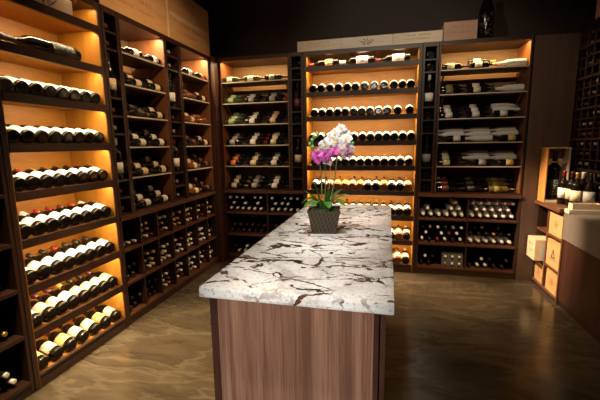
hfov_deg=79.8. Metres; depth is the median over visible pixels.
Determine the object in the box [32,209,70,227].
wine bottle
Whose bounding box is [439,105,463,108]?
wine bottle
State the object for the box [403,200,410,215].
wine bottle
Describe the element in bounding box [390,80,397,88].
wine bottle
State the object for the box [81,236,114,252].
wine bottle
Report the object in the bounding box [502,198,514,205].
bottle
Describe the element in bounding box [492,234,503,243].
bottle
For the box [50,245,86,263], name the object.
wine bottle
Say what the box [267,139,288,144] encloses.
wine bottle
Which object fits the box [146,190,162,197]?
wine bottle
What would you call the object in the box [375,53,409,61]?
wine bottle
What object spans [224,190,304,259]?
rack
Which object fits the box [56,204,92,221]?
wine bottle
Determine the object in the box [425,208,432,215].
bottle
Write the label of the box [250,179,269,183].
wine bottle
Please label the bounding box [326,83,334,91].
wine bottle
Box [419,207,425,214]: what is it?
bottle
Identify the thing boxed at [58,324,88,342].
wine bottle
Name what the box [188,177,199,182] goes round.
wine bottle
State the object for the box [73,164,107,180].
wine bottle
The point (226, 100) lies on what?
wine bottle
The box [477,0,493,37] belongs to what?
wine bottle
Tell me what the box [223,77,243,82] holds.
wine bottle
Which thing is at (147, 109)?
wine bottle
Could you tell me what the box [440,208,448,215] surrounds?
bottle
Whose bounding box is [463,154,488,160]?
bottle
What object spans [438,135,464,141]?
wine bottle
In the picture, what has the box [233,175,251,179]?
wine bottle
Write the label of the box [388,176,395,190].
wine bottle
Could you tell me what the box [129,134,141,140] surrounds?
wine bottle
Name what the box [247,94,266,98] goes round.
wine bottle
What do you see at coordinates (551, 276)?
wooden crate
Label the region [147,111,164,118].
wine bottle
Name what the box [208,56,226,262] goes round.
post
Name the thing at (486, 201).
bottle
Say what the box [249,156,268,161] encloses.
wine bottle
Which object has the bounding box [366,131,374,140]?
wine bottle
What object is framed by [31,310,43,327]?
wine bottle
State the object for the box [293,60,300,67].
wine bottle
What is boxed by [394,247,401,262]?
wine bottle
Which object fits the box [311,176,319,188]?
wine bottle
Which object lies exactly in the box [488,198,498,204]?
bottle
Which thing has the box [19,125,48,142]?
wine bottle
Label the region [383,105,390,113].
wine bottle
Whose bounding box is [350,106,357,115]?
wine bottle
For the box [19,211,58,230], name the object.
wine bottle
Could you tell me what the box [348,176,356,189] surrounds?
wine bottle
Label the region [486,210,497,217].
bottle
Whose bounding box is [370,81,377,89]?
wine bottle
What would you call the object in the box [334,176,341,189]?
wine bottle
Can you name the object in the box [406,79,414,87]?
wine bottle
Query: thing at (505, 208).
bottle
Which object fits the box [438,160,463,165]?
wine bottle
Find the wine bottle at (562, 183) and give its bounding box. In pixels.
[557,171,567,204]
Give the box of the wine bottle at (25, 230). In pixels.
[19,222,31,238]
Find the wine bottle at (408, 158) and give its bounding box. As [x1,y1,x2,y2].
[405,154,412,165]
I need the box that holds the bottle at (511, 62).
[497,58,526,65]
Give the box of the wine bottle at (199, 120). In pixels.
[197,118,207,123]
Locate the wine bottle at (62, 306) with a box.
[30,294,68,313]
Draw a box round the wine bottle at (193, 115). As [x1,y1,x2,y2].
[190,114,201,118]
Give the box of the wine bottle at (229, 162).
[227,160,246,165]
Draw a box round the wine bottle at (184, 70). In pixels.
[182,67,193,75]
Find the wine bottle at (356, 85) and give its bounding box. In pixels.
[351,82,359,89]
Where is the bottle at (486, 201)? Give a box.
[480,198,490,204]
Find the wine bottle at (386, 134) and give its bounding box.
[382,130,389,140]
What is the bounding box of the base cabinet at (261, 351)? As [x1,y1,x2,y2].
[210,298,385,399]
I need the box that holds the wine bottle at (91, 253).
[61,242,96,259]
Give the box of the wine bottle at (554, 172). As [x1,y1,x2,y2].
[545,151,561,199]
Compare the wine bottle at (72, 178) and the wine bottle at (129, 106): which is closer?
the wine bottle at (72, 178)
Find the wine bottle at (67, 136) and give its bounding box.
[46,126,73,142]
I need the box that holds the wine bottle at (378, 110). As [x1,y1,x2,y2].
[375,105,382,114]
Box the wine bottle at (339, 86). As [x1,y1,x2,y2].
[334,83,342,90]
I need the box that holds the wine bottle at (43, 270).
[24,259,51,278]
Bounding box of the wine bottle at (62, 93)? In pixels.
[43,82,68,98]
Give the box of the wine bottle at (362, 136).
[358,131,366,140]
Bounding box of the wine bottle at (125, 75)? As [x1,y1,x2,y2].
[124,74,136,78]
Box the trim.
[521,34,535,194]
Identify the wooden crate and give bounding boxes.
[35,0,72,15]
[93,0,167,35]
[153,0,165,7]
[167,0,208,33]
[168,10,209,56]
[297,38,340,51]
[341,34,392,48]
[393,30,442,44]
[441,19,477,40]
[526,235,545,260]
[534,261,542,282]
[545,268,557,295]
[546,238,560,270]
[548,211,563,238]
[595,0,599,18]
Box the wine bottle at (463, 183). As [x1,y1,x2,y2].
[461,181,486,186]
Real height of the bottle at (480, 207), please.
0.071 m
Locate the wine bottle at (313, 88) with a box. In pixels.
[309,84,317,91]
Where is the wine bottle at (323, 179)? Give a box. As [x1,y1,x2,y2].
[318,176,326,189]
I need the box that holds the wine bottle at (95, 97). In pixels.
[80,89,100,103]
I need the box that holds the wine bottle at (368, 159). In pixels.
[364,154,372,165]
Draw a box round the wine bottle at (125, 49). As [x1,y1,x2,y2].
[122,46,142,57]
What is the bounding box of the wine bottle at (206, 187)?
[200,185,211,191]
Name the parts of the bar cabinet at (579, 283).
panel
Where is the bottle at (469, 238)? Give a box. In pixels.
[467,234,472,241]
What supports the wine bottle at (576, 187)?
on the shelf unit at (544, 208)
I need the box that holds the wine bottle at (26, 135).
[6,124,34,142]
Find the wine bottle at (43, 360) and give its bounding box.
[37,352,48,369]
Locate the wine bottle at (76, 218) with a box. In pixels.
[45,207,81,224]
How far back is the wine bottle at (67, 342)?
2.34 m
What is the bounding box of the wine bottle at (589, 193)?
[582,173,595,202]
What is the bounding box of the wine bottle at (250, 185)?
[248,183,267,187]
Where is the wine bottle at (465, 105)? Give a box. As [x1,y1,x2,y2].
[463,104,489,109]
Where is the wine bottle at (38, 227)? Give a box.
[18,215,46,234]
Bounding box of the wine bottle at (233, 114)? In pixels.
[230,112,249,116]
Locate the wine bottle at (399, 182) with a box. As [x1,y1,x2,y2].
[396,177,403,190]
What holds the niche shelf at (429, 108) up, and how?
attached to the column at (427, 46)
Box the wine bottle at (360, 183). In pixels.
[356,176,364,189]
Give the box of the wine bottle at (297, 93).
[294,82,300,110]
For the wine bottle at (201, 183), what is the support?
on the shelf at (192, 59)
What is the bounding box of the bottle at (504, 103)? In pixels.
[490,102,517,108]
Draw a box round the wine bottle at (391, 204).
[388,200,394,214]
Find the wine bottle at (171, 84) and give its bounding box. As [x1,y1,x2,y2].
[168,72,175,106]
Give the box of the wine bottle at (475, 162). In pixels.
[464,159,490,165]
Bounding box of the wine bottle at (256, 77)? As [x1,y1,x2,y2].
[244,75,264,80]
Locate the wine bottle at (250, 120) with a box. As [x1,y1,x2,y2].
[245,118,265,123]
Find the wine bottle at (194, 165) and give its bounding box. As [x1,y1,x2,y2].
[187,162,198,168]
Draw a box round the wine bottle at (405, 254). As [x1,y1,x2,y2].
[402,248,409,263]
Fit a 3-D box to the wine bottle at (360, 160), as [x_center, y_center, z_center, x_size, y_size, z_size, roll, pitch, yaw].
[0.679,-0.446,3.995,0.082,0.118,0.259,1,9,13]
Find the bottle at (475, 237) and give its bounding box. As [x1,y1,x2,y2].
[470,232,479,242]
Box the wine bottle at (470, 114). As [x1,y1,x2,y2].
[466,111,493,117]
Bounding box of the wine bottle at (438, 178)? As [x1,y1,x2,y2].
[436,176,459,180]
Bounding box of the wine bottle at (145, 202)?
[135,198,153,207]
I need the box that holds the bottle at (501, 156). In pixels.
[489,154,515,160]
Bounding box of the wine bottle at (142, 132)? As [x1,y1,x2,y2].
[133,129,151,135]
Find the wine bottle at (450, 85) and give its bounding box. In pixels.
[440,84,466,90]
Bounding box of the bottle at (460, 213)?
[455,210,463,216]
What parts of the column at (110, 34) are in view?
panel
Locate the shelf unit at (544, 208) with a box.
[531,200,597,303]
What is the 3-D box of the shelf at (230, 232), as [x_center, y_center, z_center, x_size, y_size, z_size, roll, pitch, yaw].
[-0.383,0.398,4.427,0.945,0.020,0.353,1,9,14]
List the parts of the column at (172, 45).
panel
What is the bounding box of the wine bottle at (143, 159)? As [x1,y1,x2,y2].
[135,156,153,163]
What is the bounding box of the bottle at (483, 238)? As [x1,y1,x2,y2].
[477,233,487,242]
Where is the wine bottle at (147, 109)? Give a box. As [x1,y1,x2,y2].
[139,106,156,112]
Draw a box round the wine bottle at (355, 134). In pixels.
[351,131,358,140]
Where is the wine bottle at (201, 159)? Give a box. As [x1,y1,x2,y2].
[192,157,203,162]
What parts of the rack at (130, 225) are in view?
panel, panel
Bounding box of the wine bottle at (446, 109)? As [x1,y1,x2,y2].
[439,108,464,114]
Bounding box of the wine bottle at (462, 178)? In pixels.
[460,176,484,181]
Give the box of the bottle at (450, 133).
[438,131,463,136]
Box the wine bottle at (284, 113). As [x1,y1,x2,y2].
[270,111,287,115]
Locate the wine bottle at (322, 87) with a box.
[317,84,326,91]
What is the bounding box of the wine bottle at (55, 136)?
[33,125,61,142]
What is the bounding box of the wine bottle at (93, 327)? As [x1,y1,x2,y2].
[70,317,100,334]
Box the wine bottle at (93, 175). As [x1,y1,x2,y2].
[63,165,98,181]
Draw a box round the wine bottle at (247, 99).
[245,97,265,102]
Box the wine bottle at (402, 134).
[399,130,406,139]
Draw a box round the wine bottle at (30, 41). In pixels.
[0,32,81,60]
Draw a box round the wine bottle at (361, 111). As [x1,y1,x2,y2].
[358,106,365,114]
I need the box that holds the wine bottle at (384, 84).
[380,80,387,88]
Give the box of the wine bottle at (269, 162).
[267,160,288,165]
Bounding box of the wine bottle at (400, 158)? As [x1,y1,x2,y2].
[397,154,404,165]
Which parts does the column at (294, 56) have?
panel, panel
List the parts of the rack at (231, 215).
panel, panel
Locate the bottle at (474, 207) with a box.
[469,204,477,210]
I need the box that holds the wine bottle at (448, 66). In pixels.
[442,63,468,69]
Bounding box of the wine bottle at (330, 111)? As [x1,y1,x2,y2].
[326,107,334,115]
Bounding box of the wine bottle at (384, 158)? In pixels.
[380,154,387,165]
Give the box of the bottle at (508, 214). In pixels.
[504,211,513,217]
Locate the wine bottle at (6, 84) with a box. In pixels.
[0,76,13,91]
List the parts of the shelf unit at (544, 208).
panel, shelf, shelf, shelf, shelf, panel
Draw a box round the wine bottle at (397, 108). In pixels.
[394,105,401,113]
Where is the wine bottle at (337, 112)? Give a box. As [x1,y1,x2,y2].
[334,107,341,115]
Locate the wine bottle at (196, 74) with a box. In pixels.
[194,72,205,79]
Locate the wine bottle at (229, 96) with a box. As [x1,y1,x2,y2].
[227,95,246,98]
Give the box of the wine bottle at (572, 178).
[564,171,574,205]
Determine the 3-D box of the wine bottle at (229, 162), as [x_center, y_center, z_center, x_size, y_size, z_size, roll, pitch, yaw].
[-0.739,-0.439,4.248,0.248,0.066,0.065,1,9,14]
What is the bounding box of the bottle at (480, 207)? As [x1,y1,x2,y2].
[476,204,485,210]
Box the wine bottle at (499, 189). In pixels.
[488,186,515,192]
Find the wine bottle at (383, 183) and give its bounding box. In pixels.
[380,176,387,190]
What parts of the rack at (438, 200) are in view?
panel, panel, panel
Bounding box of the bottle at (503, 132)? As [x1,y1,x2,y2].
[491,130,517,136]
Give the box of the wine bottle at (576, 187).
[569,172,582,202]
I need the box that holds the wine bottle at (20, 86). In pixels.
[0,75,28,93]
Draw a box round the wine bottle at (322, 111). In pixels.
[318,107,326,116]
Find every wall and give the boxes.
[197,0,599,178]
[591,98,599,200]
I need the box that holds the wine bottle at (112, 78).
[107,52,116,96]
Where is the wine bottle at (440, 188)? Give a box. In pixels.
[436,185,461,191]
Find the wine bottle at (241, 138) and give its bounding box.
[229,136,247,140]
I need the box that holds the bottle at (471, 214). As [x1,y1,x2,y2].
[469,209,473,216]
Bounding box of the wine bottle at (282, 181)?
[270,179,288,183]
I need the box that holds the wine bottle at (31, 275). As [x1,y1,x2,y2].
[25,267,37,283]
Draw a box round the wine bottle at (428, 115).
[423,112,431,119]
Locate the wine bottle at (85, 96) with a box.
[69,87,90,102]
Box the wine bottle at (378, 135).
[375,130,382,140]
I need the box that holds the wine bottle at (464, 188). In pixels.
[462,186,488,191]
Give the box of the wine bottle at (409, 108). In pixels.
[405,104,413,113]
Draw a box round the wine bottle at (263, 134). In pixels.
[251,132,270,136]
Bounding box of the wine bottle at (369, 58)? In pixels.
[339,55,374,63]
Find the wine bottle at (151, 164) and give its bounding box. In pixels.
[143,161,160,168]
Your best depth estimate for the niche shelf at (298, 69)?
3.93 m
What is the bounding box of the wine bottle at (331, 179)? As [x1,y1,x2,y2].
[326,176,333,189]
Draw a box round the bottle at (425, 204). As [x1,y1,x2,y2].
[422,201,429,209]
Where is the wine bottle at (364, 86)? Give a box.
[360,81,368,89]
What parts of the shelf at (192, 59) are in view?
panel, shelf, shelf, shelf, panel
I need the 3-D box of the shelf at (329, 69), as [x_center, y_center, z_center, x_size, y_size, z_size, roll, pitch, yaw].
[0.670,-1.425,3.888,1.149,0.020,0.333,1,9,14]
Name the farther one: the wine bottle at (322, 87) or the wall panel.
the wine bottle at (322, 87)
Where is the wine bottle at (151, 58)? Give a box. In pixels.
[142,54,160,63]
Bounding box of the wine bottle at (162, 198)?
[154,194,170,202]
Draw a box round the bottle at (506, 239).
[499,234,511,243]
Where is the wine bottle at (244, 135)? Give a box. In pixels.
[231,133,250,137]
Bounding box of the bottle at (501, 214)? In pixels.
[495,211,505,217]
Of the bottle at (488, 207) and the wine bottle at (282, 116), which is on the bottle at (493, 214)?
the bottle at (488, 207)
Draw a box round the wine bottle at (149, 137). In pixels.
[141,134,159,140]
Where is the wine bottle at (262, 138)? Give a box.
[248,136,268,140]
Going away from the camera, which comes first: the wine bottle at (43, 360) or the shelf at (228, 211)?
the wine bottle at (43, 360)
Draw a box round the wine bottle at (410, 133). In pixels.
[407,130,414,139]
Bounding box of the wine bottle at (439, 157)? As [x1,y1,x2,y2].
[437,155,462,160]
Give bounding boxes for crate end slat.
[166,0,169,36]
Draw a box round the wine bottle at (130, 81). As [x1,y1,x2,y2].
[124,78,144,87]
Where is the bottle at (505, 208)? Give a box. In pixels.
[498,204,509,211]
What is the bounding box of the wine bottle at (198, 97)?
[195,95,206,101]
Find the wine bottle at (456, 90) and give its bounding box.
[441,87,467,93]
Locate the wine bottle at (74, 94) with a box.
[57,85,79,100]
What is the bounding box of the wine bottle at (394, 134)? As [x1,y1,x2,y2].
[390,130,397,139]
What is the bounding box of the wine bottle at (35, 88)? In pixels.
[16,78,42,95]
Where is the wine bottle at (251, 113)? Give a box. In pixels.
[250,112,269,116]
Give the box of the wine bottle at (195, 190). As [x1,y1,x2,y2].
[189,187,200,194]
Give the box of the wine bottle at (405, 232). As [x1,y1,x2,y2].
[402,225,409,239]
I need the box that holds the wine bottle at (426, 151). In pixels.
[422,136,430,166]
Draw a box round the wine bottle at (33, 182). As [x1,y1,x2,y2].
[12,170,40,189]
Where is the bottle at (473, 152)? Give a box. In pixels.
[461,150,487,155]
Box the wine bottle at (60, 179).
[28,168,66,185]
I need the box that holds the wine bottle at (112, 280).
[85,271,117,287]
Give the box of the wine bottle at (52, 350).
[35,339,63,359]
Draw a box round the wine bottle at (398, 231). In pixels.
[394,225,401,239]
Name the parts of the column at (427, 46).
panel, panel, panel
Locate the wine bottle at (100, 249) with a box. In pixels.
[72,239,105,256]
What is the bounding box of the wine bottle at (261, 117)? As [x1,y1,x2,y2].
[248,115,267,119]
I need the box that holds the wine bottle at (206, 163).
[199,161,209,167]
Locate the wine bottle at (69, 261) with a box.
[38,249,75,268]
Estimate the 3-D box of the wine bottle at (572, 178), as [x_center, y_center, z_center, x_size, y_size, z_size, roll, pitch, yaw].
[2.366,-0.099,3.126,0.080,0.301,0.079,6,11,38]
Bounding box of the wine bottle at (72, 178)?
[40,167,77,184]
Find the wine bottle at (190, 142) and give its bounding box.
[186,139,197,145]
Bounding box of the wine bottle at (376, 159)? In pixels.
[372,154,379,165]
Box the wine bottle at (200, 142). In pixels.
[198,140,208,145]
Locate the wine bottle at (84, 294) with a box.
[55,283,90,301]
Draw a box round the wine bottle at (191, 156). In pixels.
[187,154,197,158]
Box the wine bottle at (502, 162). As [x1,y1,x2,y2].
[491,159,518,165]
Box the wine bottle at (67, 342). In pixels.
[44,331,76,350]
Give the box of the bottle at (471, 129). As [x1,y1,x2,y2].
[463,127,488,132]
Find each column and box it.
[100,4,133,216]
[164,35,187,201]
[289,52,304,190]
[418,41,439,192]
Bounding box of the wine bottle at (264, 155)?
[251,152,270,157]
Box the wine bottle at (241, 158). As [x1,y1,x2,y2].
[229,156,248,161]
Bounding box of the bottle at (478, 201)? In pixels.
[473,198,482,204]
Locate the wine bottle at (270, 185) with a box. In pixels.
[268,183,288,188]
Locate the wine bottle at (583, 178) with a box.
[580,172,586,202]
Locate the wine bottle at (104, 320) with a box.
[82,310,111,327]
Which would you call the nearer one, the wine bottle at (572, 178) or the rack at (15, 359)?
the rack at (15, 359)
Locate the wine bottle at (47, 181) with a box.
[14,169,54,187]
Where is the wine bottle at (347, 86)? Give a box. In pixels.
[343,82,351,90]
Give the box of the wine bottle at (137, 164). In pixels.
[131,162,143,170]
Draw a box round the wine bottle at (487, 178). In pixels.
[485,176,511,182]
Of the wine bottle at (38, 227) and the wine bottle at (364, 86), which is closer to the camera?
the wine bottle at (38, 227)
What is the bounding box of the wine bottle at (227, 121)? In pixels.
[225,119,245,124]
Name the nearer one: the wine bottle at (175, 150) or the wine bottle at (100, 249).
the wine bottle at (100, 249)
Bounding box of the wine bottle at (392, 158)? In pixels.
[388,154,395,165]
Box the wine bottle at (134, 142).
[130,139,148,146]
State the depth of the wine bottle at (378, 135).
3.81 m
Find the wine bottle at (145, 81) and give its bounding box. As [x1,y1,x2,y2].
[137,78,155,83]
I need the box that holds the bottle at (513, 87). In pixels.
[495,84,524,91]
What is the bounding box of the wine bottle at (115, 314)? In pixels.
[93,305,120,320]
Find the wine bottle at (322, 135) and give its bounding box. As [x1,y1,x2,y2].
[316,132,325,141]
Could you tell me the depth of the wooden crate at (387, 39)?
3.66 m
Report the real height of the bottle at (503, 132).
0.069 m
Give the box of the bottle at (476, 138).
[465,135,492,141]
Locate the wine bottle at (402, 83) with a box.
[398,79,406,87]
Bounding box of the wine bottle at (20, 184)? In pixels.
[13,175,26,191]
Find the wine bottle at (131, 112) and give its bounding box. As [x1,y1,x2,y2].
[127,108,146,116]
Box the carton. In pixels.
[438,245,462,266]
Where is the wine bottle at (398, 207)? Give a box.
[395,200,402,215]
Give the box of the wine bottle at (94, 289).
[65,279,99,296]
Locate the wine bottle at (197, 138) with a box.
[191,136,202,140]
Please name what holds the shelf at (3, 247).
attached to the rack at (15, 359)
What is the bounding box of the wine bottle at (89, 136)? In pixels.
[70,127,94,142]
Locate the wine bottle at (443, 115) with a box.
[440,112,466,118]
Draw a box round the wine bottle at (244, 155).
[232,153,250,157]
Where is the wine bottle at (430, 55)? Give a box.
[425,51,434,58]
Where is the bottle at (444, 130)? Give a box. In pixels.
[438,127,462,132]
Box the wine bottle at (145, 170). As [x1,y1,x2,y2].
[132,167,151,175]
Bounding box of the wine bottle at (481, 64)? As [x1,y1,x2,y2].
[468,61,496,67]
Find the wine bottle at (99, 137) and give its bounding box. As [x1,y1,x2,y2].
[80,128,104,142]
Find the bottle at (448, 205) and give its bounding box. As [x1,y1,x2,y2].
[444,202,452,209]
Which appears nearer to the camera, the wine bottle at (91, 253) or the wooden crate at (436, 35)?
the wine bottle at (91, 253)
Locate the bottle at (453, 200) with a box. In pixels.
[449,197,457,203]
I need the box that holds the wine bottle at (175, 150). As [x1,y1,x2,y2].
[172,139,179,171]
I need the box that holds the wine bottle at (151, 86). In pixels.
[145,83,162,91]
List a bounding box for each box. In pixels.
[537,147,571,201]
[568,203,599,209]
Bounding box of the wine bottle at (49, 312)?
[30,300,56,320]
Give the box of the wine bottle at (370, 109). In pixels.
[366,106,373,114]
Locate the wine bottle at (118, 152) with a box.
[115,137,123,179]
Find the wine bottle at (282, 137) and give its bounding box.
[269,135,288,139]
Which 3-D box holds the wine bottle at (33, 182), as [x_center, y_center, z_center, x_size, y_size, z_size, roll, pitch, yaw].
[-1.646,-0.119,2.094,0.259,0.117,0.082,1,9,14]
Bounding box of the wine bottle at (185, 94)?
[183,92,194,98]
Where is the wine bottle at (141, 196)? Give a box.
[134,193,145,201]
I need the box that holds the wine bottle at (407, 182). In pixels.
[404,177,411,190]
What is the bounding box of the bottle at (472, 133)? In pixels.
[464,131,490,136]
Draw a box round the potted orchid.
[301,123,354,233]
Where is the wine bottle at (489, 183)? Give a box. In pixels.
[487,181,513,186]
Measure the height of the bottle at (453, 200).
0.071 m
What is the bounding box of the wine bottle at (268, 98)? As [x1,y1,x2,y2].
[265,96,287,101]
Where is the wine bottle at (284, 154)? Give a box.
[271,152,288,157]
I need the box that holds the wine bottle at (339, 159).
[333,155,341,165]
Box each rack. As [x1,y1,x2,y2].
[0,142,34,399]
[119,191,217,325]
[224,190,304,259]
[415,193,521,279]
[568,17,599,203]
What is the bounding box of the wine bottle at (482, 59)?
[467,58,495,64]
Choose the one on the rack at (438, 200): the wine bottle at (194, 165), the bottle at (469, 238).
the bottle at (469, 238)
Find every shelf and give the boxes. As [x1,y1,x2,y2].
[0,0,85,34]
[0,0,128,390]
[0,51,86,73]
[0,244,11,250]
[0,289,17,300]
[0,334,24,352]
[0,379,30,399]
[3,101,78,109]
[40,318,121,371]
[105,29,115,36]
[106,47,116,52]
[111,97,120,100]
[117,12,174,212]
[120,195,129,199]
[124,213,215,252]
[127,235,216,285]
[130,257,217,316]
[167,54,177,60]
[168,68,178,73]
[170,106,180,109]
[176,197,186,200]
[179,42,214,197]
[218,53,291,190]
[226,209,297,214]
[227,230,267,236]
[228,250,245,255]
[292,67,300,73]
[292,79,300,85]
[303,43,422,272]
[310,65,417,74]
[311,93,415,98]
[417,257,512,273]
[418,237,514,248]
[419,212,517,222]
[423,106,433,110]
[423,119,433,122]
[425,58,435,66]
[425,71,435,78]
[433,34,533,194]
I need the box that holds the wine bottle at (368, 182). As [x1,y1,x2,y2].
[364,176,371,189]
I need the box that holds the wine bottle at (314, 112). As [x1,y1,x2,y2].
[310,108,318,116]
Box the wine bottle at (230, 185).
[228,183,247,187]
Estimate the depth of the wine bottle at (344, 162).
3.93 m
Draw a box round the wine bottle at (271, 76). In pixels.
[265,74,286,79]
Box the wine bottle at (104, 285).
[75,275,108,291]
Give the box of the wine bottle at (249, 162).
[247,160,266,165]
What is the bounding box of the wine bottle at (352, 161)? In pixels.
[349,154,356,165]
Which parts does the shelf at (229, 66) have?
panel, shelf, shelf, shelf, panel, panel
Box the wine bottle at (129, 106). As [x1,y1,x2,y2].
[126,104,138,109]
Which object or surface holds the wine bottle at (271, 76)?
on the shelf at (229, 66)
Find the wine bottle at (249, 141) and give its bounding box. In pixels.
[246,139,266,144]
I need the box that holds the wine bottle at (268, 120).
[266,118,287,123]
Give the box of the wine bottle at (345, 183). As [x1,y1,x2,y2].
[341,176,348,189]
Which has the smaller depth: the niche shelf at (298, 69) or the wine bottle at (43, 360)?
the wine bottle at (43, 360)
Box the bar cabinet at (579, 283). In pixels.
[558,240,599,343]
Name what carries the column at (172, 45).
on the rack at (130, 225)
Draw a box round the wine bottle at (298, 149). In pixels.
[295,138,301,166]
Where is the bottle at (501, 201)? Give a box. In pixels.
[495,198,506,204]
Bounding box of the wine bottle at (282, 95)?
[267,93,287,97]
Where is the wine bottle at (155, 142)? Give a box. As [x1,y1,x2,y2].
[149,139,166,145]
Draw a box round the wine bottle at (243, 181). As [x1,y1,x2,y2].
[231,179,249,183]
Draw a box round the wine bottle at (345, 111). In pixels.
[341,106,349,115]
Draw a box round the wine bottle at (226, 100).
[224,98,244,103]
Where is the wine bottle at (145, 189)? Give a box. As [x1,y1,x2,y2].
[138,185,155,193]
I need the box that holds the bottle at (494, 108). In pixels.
[491,106,519,112]
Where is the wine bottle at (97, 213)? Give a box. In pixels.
[67,202,101,219]
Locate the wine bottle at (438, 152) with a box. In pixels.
[437,151,461,155]
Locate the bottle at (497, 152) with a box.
[488,150,513,155]
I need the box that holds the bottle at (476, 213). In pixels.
[472,210,481,216]
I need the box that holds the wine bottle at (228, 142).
[226,140,245,144]
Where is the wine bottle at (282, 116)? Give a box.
[268,114,287,118]
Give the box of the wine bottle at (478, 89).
[467,86,494,92]
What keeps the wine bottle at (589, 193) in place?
on the shelf unit at (544, 208)
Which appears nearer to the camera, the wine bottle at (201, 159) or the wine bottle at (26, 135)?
the wine bottle at (26, 135)
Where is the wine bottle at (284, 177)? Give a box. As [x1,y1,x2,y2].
[271,175,288,179]
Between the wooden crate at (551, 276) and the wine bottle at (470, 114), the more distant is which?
the wine bottle at (470, 114)
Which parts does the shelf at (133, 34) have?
panel, panel, shelf, shelf, shelf, panel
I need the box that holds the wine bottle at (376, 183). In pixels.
[372,176,379,189]
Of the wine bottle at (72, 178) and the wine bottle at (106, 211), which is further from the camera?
the wine bottle at (106, 211)
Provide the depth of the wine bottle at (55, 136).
2.19 m
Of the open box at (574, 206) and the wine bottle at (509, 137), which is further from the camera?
the wine bottle at (509, 137)
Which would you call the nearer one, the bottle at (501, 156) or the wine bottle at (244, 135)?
the bottle at (501, 156)
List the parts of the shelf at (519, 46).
panel, shelf, shelf, shelf, panel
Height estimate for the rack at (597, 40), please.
1.550 m
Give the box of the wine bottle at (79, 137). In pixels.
[58,127,84,142]
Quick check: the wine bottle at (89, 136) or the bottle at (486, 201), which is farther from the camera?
the bottle at (486, 201)
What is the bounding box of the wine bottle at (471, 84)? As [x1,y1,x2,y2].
[466,83,493,88]
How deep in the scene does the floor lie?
2.46 m
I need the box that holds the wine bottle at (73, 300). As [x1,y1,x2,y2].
[43,288,79,307]
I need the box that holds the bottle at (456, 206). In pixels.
[452,203,460,209]
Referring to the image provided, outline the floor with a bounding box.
[24,260,599,399]
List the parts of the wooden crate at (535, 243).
lid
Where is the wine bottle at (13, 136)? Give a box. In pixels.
[6,127,19,142]
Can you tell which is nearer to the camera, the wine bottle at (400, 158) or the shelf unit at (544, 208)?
the shelf unit at (544, 208)
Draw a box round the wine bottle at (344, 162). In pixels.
[341,157,349,165]
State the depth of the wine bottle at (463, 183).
3.72 m
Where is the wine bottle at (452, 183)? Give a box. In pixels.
[436,181,460,185]
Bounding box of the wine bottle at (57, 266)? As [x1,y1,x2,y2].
[25,253,64,273]
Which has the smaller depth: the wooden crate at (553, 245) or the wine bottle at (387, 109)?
the wooden crate at (553, 245)
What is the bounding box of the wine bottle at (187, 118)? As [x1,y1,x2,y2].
[185,116,196,122]
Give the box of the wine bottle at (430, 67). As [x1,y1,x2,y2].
[425,64,433,71]
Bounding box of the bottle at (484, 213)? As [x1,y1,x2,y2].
[479,210,489,217]
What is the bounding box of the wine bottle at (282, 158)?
[269,156,288,160]
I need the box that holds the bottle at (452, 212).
[448,209,456,215]
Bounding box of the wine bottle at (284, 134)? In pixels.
[271,132,288,136]
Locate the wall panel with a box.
[515,32,580,280]
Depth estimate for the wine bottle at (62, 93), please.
2.23 m
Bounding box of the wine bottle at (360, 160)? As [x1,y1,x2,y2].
[357,154,364,165]
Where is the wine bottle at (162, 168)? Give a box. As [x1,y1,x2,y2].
[151,165,168,172]
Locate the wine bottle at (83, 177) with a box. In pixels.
[52,166,88,182]
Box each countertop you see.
[199,203,394,314]
[562,213,599,258]
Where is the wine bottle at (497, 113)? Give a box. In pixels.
[493,110,522,116]
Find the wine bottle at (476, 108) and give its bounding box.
[465,107,491,113]
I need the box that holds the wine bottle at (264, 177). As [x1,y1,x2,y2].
[252,175,271,179]
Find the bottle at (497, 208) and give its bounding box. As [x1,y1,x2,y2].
[492,205,501,211]
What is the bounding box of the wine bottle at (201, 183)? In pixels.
[194,181,205,186]
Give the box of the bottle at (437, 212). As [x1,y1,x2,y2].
[433,207,440,215]
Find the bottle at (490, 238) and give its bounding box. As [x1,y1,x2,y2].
[485,234,495,242]
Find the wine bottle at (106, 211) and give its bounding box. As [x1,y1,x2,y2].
[77,201,110,216]
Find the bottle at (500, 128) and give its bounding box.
[489,126,515,131]
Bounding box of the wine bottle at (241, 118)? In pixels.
[228,116,247,120]
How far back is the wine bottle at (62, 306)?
2.27 m
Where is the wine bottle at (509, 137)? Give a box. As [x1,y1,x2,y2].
[493,134,520,140]
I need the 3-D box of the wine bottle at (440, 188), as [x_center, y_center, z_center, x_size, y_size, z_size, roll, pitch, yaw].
[1.555,-0.119,3.733,0.248,0.066,0.065,1,9,14]
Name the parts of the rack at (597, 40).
rail, rail, rail, rail, rail, rail, rail, rail, rail, rail, rail, rail, rail, rail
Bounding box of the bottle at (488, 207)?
[483,204,493,210]
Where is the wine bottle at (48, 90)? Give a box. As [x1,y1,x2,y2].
[29,80,56,97]
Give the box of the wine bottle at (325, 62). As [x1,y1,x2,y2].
[309,59,338,66]

